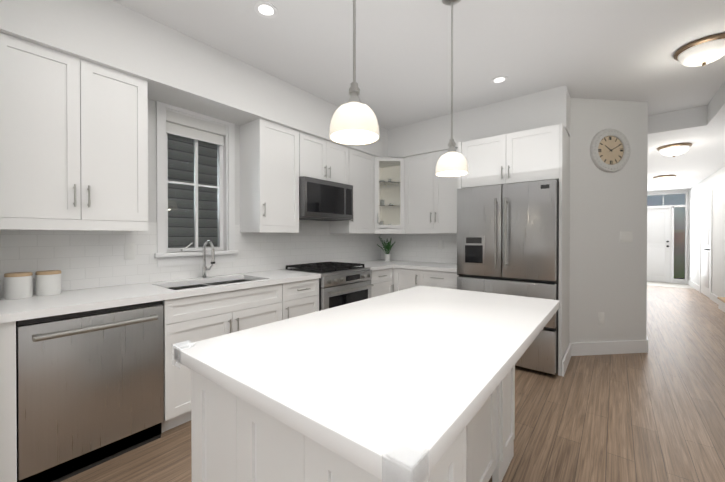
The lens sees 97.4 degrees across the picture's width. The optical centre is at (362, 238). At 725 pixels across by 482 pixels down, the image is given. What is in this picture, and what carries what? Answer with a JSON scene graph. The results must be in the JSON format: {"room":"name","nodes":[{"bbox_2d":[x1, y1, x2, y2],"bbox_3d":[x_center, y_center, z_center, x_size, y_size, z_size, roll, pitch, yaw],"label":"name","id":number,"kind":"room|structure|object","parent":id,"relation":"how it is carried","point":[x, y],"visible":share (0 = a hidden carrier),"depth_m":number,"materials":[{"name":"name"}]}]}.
{"room":"kitchen","nodes":[
{"label":"kitchen","id":0,"kind":"room"},
{"bbox_2d":[66,99,360,290],"bbox_3d":[-1.743,-0.115,2.450,0.120,2.740,6.620,0,0,38],"label":"wall","id":1,"kind":"structure","parent":0,"point":[151,160],"depth_m":2.49,"materials":[{"name":"paint"}]},
{"bbox_2d":[0,32,147,223],"bbox_3d":[-1.808,-0.592,2.001,0.327,0.960,0.698,0,0,38],"label":"upper cabinet","id":2,"kind":"object","parent":1,"relation":"attached to","point":[73,143],"depth_m":1.86,"materials":[{"name":"white wood"}]},
{"bbox_2d":[0,220,379,296],"bbox_3d":[-0.934,0.082,3.367,0.008,0.585,3.940,0,0,38],"label":"tile backsplash","id":3,"kind":"structure","parent":1,"relation":"attached to","point":[82,259],"depth_m":2.42,"materials":[{"name":"white tile"}]},
{"bbox_2d":[124,243,134,259],"bbox_3d":[-1.724,0.096,2.361,0.007,0.120,0.070,0,0,38],"label":"wall outlet plate","id":4,"kind":"object","parent":3,"relation":"attached to","point":[129,250],"visible":1,"depth_m":2.36,"materials":[{"name":"white plastic"}]},
{"bbox_2d":[154,101,237,266],"bbox_3d":[-1.449,-0.442,2.783,0.165,1.330,0.690,0,0,38],"label":"window unit","id":5,"kind":"structure","parent":1,"relation":"in","point":[182,122],"depth_m":2.78,"materials":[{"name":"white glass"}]},
{"bbox_2d":[240,118,299,227],"bbox_3d":[-0.907,-0.599,3.135,0.327,0.960,0.455,0,0,38],"label":"upper cabinet","id":6,"kind":"object","parent":1,"relation":"attached to","point":[269,151],"depth_m":2.99,"materials":[{"name":"white wood"}]},
{"bbox_2d":[300,132,351,184],"bbox_3d":[-0.527,-0.857,3.613,0.327,0.452,0.752,0,0,38],"label":"upper cabinet","id":7,"kind":"object","parent":1,"relation":"attached to","point":[320,158],"depth_m":3.49,"materials":[{"name":"white wood"}]},
{"bbox_2d":[299,176,352,220],"bbox_3d":[-0.495,-0.418,3.590,0.391,0.412,0.754,0,0,38],"label":"microwave","id":8,"kind":"object","parent":7,"relation":"attached to","point":[322,200],"visible":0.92,"depth_m":3.40,"materials":[{"name":"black metal"}]},
{"bbox_2d":[330,149,374,231],"bbox_3d":[-0.126,-0.606,4.120,0.327,0.960,0.523,0,0,38],"label":"upper cabinet","id":9,"kind":"object","parent":1,"relation":"attached to","point":[363,164],"depth_m":4.02,"materials":[{"name":"white wood"}]},
{"bbox_2d":[375,156,404,233],"bbox_3d":[0.335,-0.577,4.475,0.607,1.022,0.614,0,0,38],"label":"upper cabinet","id":10,"kind":"object","parent":1,"relation":"attached to","point":[389,193],"visible":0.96,"depth_m":4.39,"materials":[{"name":"white wood"}]},
{"bbox_2d":[0,0,724,191],"bbox_3d":[2.449,-1.342,4.208,5.050,0.510,15.000,0,0,38],"label":"ceiling","id":11,"kind":"structure","parent":0,"point":[242,62],"depth_m":2.54,"materials":[{"name":"paint"}]},
{"bbox_2d":[254,1,277,17],"bbox_3d":[-0.625,-1.479,2.064,0.150,0.006,0.150,0,0,38],"label":"recessed light","id":12,"kind":"object","parent":11,"relation":"in","point":[264,9],"visible":1,"depth_m":2.06,"materials":[{"name":"white plastic"}]},
{"bbox_2d":[329,0,378,144],"bbox_3d":[-0.032,-0.934,1.239,0.194,1.084,0.194,0,0,38],"label":"pendant light","id":13,"kind":"object","parent":11,"relation":"hanging from","point":[354,121],"visible":1,"depth_m":1.20,"materials":[{"name":"white glass"}]},
{"bbox_2d":[436,0,467,176],"bbox_3d":[0.548,-0.939,1.954,0.194,1.084,0.194,0,0,38],"label":"pendant light","id":14,"kind":"object","parent":11,"relation":"hanging from","point":[451,162],"visible":1,"depth_m":1.94,"materials":[{"name":"white glass"}]},
{"bbox_2d":[491,76,507,83],"bbox_3d":[1.283,-1.485,2.988,0.150,0.006,0.150,0,0,38],"label":"recessed light","id":15,"kind":"object","parent":11,"relation":"in","point":[499,79],"visible":1,"depth_m":2.98,"materials":[{"name":"white plastic"}]},
{"bbox_2d":[653,175,675,182],"bbox_3d":[6.263,-1.218,6.608,0.352,0.147,0.352,0,0,38],"label":"ceiling light","id":16,"kind":"object","parent":11,"relation":"attached to","point":[664,178],"visible":1,"depth_m":6.52,"materials":[{"name":"white glass"}]},
{"bbox_2d":[657,143,691,156],"bbox_3d":[4.316,-1.203,4.413,0.352,0.147,0.352,0,0,38],"label":"ceiling light","id":17,"kind":"object","parent":11,"relation":"attached to","point":[673,150],"visible":1,"depth_m":4.33,"materials":[{"name":"white glass"}]},
{"bbox_2d":[673,33,724,66],"bbox_3d":[2.639,-1.411,2.461,0.342,0.147,0.342,0,0,38],"label":"ceiling light","id":18,"kind":"object","parent":11,"relation":"attached to","point":[703,51],"visible":1,"depth_m":2.40,"materials":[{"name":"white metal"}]},
{"bbox_2d":[61,281,724,481],"bbox_3d":[2.449,1.293,4.226,5.050,0.100,15.000,0,0,38],"label":"floor","id":19,"kind":"structure","parent":0,"point":[656,413],"depth_m":2.22,"materials":[{"name":"brown wood"}]},
{"bbox_2d":[16,300,163,481],"bbox_3d":[-1.648,0.824,1.919,0.658,0.869,0.619,0,0,38],"label":"dishwasher","id":20,"kind":"object","parent":19,"relation":"on","point":[89,389],"visible":0.94,"depth_m":1.70,"materials":[{"name":"metal"}]},
{"bbox_2d":[236,278,318,331],"bbox_3d":[-0.803,0.814,3.036,0.608,0.876,0.489,0,0,38],"label":"base cabinet","id":21,"kind":"object","parent":19,"relation":"on","point":[256,306],"depth_m":2.65,"materials":[{"name":"white wood"}]},
{"bbox_2d":[0,270,320,322],"bbox_3d":[-1.274,0.360,2.428,0.629,0.040,2.032,0,0,38],"label":"countertop","id":22,"kind":"structure","parent":21,"relation":"on","point":[34,306],"depth_m":1.96,"materials":[{"name":"white stone"}]},
{"bbox_2d":[4,272,32,299],"bbox_3d":[-1.990,0.272,1.845,0.113,0.144,0.113,0,0,38],"label":"canister","id":23,"kind":"object","parent":22,"relation":"on","point":[18,285],"visible":1,"depth_m":1.81,"materials":[{"name":"white ceramic"}]},
{"bbox_2d":[35,270,60,295],"bbox_3d":[-1.916,0.271,1.946,0.113,0.144,0.113,0,0,38],"label":"canister","id":24,"kind":"object","parent":22,"relation":"on","point":[48,282],"visible":1,"depth_m":1.91,"materials":[{"name":"white ceramic"}]},
{"bbox_2d":[201,240,214,277],"bbox_3d":[-1.282,0.175,2.701,0.199,0.326,0.108,0,0,38],"label":"faucet","id":25,"kind":"object","parent":22,"relation":"on","point":[205,268],"visible":1,"depth_m":2.71,"materials":[{"name":"silver metal"}]},
{"bbox_2d":[168,279,251,289],"bbox_3d":[-1.172,0.467,2.531,0.420,0.174,0.750,0,0,38],"label":"undermount sink","id":26,"kind":"object","parent":22,"relation":"in","point":[206,284],"visible":0.02,"depth_m":2.64,"materials":[{"name":"silver metal"}]},
{"bbox_2d":[252,270,297,275],"bbox_3d":[-0.774,0.356,3.010,0.390,0.040,0.497,0,0,38],"label":"countertop","id":27,"kind":"structure","parent":21,"relation":"on","point":[274,272],"depth_m":3.06,"materials":[{"name":"white stone"}]},
{"bbox_2d":[280,262,373,310],"bbox_3d":[-0.364,0.769,3.494,0.725,0.959,0.758,0,0,38],"label":"range","id":28,"kind":"object","parent":19,"relation":"on","point":[341,283],"visible":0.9,"depth_m":3.28,"materials":[{"name":"metal"}]},
{"bbox_2d":[180,321,548,481],"bbox_3d":[0.237,0.820,1.369,0.830,0.885,1.540,0,0,38],"label":"kitchen island","id":29,"kind":"object","parent":19,"relation":"on","point":[231,442],"depth_m":0.86,"materials":[{"name":"white wood"}]},
{"bbox_2d":[172,285,559,481],"bbox_3d":[0.239,0.357,1.361,0.845,0.040,1.605,0,0,38],"label":"island countertop","id":30,"kind":"structure","parent":29,"relation":"on","point":[387,385],"depth_m":0.85,"materials":[{"name":"white stone"}]},
{"bbox_2d":[371,268,393,297],"bbox_3d":[-0.013,0.807,4.031,0.608,0.876,0.509,0,0,38],"label":"base cabinet","id":31,"kind":"object","parent":19,"relation":"on","point":[382,280],"depth_m":3.86,"materials":[{"name":"white wood"}]},
{"bbox_2d":[351,260,391,270],"bbox_3d":[-0.019,0.350,4.008,0.629,0.040,0.472,0,0,38],"label":"countertop","id":32,"kind":"structure","parent":31,"relation":"on","point":[369,264],"depth_m":3.90,"materials":[{"name":"white stone"}]},
{"bbox_2d":[372,260,456,271],"bbox_3d":[0.656,0.349,4.192,1.460,0.040,0.656,0,0,38],"label":"countertop","id":33,"kind":"structure","parent":31,"relation":"on","point":[447,267],"depth_m":3.95,"materials":[{"name":"white stone"}]},
{"bbox_2d":[377,238,393,260],"bbox_3d":[0.341,0.150,4.583,0.263,0.352,0.208,0,0,38],"label":"potted plant","id":34,"kind":"object","parent":33,"relation":"on","point":[388,247],"visible":1,"depth_m":4.54,"materials":[{"name":"green plant"}]},
{"bbox_2d":[393,268,456,291],"bbox_3d":[0.897,0.807,4.006,0.846,0.875,0.646,0,0,38],"label":"base cabinet","id":35,"kind":"object","parent":19,"relation":"on","point":[403,279],"visible":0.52,"depth_m":3.79,"materials":[{"name":"white wood"}]},
{"bbox_2d":[457,179,558,374],"bbox_3d":[1.560,0.359,3.357,0.904,1.780,0.796,0,0,38],"label":"fridge","id":36,"kind":"object","parent":19,"relation":"on","point":[507,239],"visible":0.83,"depth_m":3.01,"materials":[{"name":"metal"}]},
{"bbox_2d":[457,123,569,375],"bbox_3d":[1.618,0.099,3.435,0.977,2.300,0.654,0,0,38],"label":"surround","id":37,"kind":"object","parent":19,"relation":"on","point":[538,154],"visible":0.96,"depth_m":3.12,"materials":[{"name":"paint"}]},
{"bbox_2d":[647,281,693,288],"bbox_3d":[7.869,1.213,8.477,1.210,0.004,1.000,0,0,38],"label":"floor","id":38,"kind":"structure","parent":19,"relation":"on","point":[665,284],"depth_m":8.39,"materials":[{"name":"grey"}]},
{"bbox_2d":[717,297,724,311],"bbox_3d":[5.959,1.137,5.148,0.099,0.200,1.210,0,0,38],"label":"stair step","id":39,"kind":"structure","parent":19,"relation":"on","point":[721,303],"depth_m":5.47,"materials":[{"name":"brown wood"}]},
{"bbox_2d":[380,233,456,263],"bbox_3d":[0.873,0.094,4.443,1.440,0.464,0.008,0,0,38],"label":"tile backsplash","id":40,"kind":"structure","parent":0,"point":[406,247],"depth_m":4.46,"materials":[{"name":"white tile"}]},
{"bbox_2d":[569,98,647,342],"bbox_3d":[2.631,-0.122,3.497,0.969,2.740,0.120,0,0,-7],"label":"wall","id":41,"kind":"structure","parent":0,"point":[608,273],"depth_m":3.44,"materials":[{"name":"paint"}]},
{"bbox_2d":[598,312,603,323],"bbox_3d":[2.572,0.859,3.432,0.072,0.120,0.007,0,0,-7],"label":"wall outlet plate","id":42,"kind":"object","parent":41,"relation":"attached to","point":[600,318],"visible":1,"depth_m":3.43,"materials":[{"name":"white plastic"}]},
{"bbox_2d":[562,339,647,376],"bbox_3d":[2.463,1.183,3.205,0.640,0.135,1.300,0,0,38],"label":"baseboard","id":43,"kind":"structure","parent":41,"relation":"attached to","point":[605,347],"depth_m":3.42,"materials":[{"name":"white wood"}]},
{"bbox_2d":[590,128,630,171],"bbox_3d":[2.665,-0.946,3.415,0.470,0.470,0.037,0,0,-7],"label":"round wall clock","id":44,"kind":"object","parent":41,"relation":"attached to","point":[610,149],"visible":1,"depth_m":3.41,"materials":[{"name":"plastic"}]},
{"bbox_2d":[620,231,632,241],"bbox_3d":[2.864,-0.017,3.460,0.150,0.120,0.008,0,0,-7],"label":"switch plate","id":45,"kind":"object","parent":41,"relation":"attached to","point":[626,236],"visible":1,"depth_m":3.46,"materials":[{"name":"white plastic"}]},
{"bbox_2d":[647,189,688,278],"bbox_3d":[8.217,-0.157,8.907,1.250,2.740,0.120,0,0,38],"label":"wall","id":46,"kind":"structure","parent":0,"point":[671,191],"depth_m":8.49,"materials":[{"name":"paint"}]},
{"bbox_2d":[647,192,687,283],"bbox_3d":[8.204,-0.016,8.892,1.206,2.458,0.120,0,0,38],"label":"front door","id":47,"kind":"structure","parent":46,"relation":"in","point":[660,243],"depth_m":8.79,"materials":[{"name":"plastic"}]},
{"bbox_2d":[688,166,724,296],"bbox_3d":[4.245,-0.117,2.803,0.120,2.740,14.620,0,0,38],"label":"wall","id":48,"kind":"structure","parent":0,"point":[715,182],"depth_m":6.30,"materials":[{"name":"paint"}]},
{"bbox_2d":[687,279,698,290],"bbox_3d":[8.172,1.152,7.866,0.016,0.135,1.580,0,0,38],"label":"baseboard","id":49,"kind":"structure","parent":48,"relation":"attached to","point":[689,282],"depth_m":7.82,"materials":[{"name":"white wood"}]},
{"bbox_2d":[699,190,712,299],"bbox_3d":[7.317,0.126,6.834,0.078,2.200,1.090,0,0,38],"label":"hall door","id":50,"kind":"structure","parent":48,"relation":"in","point":[706,222],"depth_m":6.73,"materials":[{"name":"wood"}]},
{"bbox_2d":[711,293,717,303],"bbox_3d":[6.688,1.164,5.998,0.016,0.135,1.010,0,0,38],"label":"baseboard","id":51,"kind":"structure","parent":48,"relation":"attached to","point":[714,298],"depth_m":6.16,"materials":[{"name":"white wood"}]},
{"bbox_3d":[1.284,-0.126,4.197,2.450,2.740,0.120,0,0,38],"label":"wall","id":52,"kind":"structure","parent":0,"visible":0},
{"bbox_2d":[404,148,457,233],"bbox_3d":[0.987,-0.575,4.117,0.854,1.022,0.364,0,0,38],"label":"upper cabinet","id":53,"kind":"object","parent":52,"relation":"attached to","point":[430,201],"visible":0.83,"depth_m":4.06,"materials":[{"name":"white wood"}]},
{"label":"outside","id":54,"kind":"structure","parent":0,"visible":0},
{"bbox_2d":[647,194,684,277],"bbox_3d":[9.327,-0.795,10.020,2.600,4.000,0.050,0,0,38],"label":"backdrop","id":55,"kind":"structure","parent":54,"point":[680,255],"depth_m":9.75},
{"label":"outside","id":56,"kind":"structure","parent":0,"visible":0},
{"bbox_2d":[168,134,217,247],"bbox_3d":[-2.522,-0.852,3.499,0.050,4.200,4.700,0,0,38],"label":"siding","id":57,"kind":"object","parent":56,"point":[204,200],"depth_m":3.94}
]}

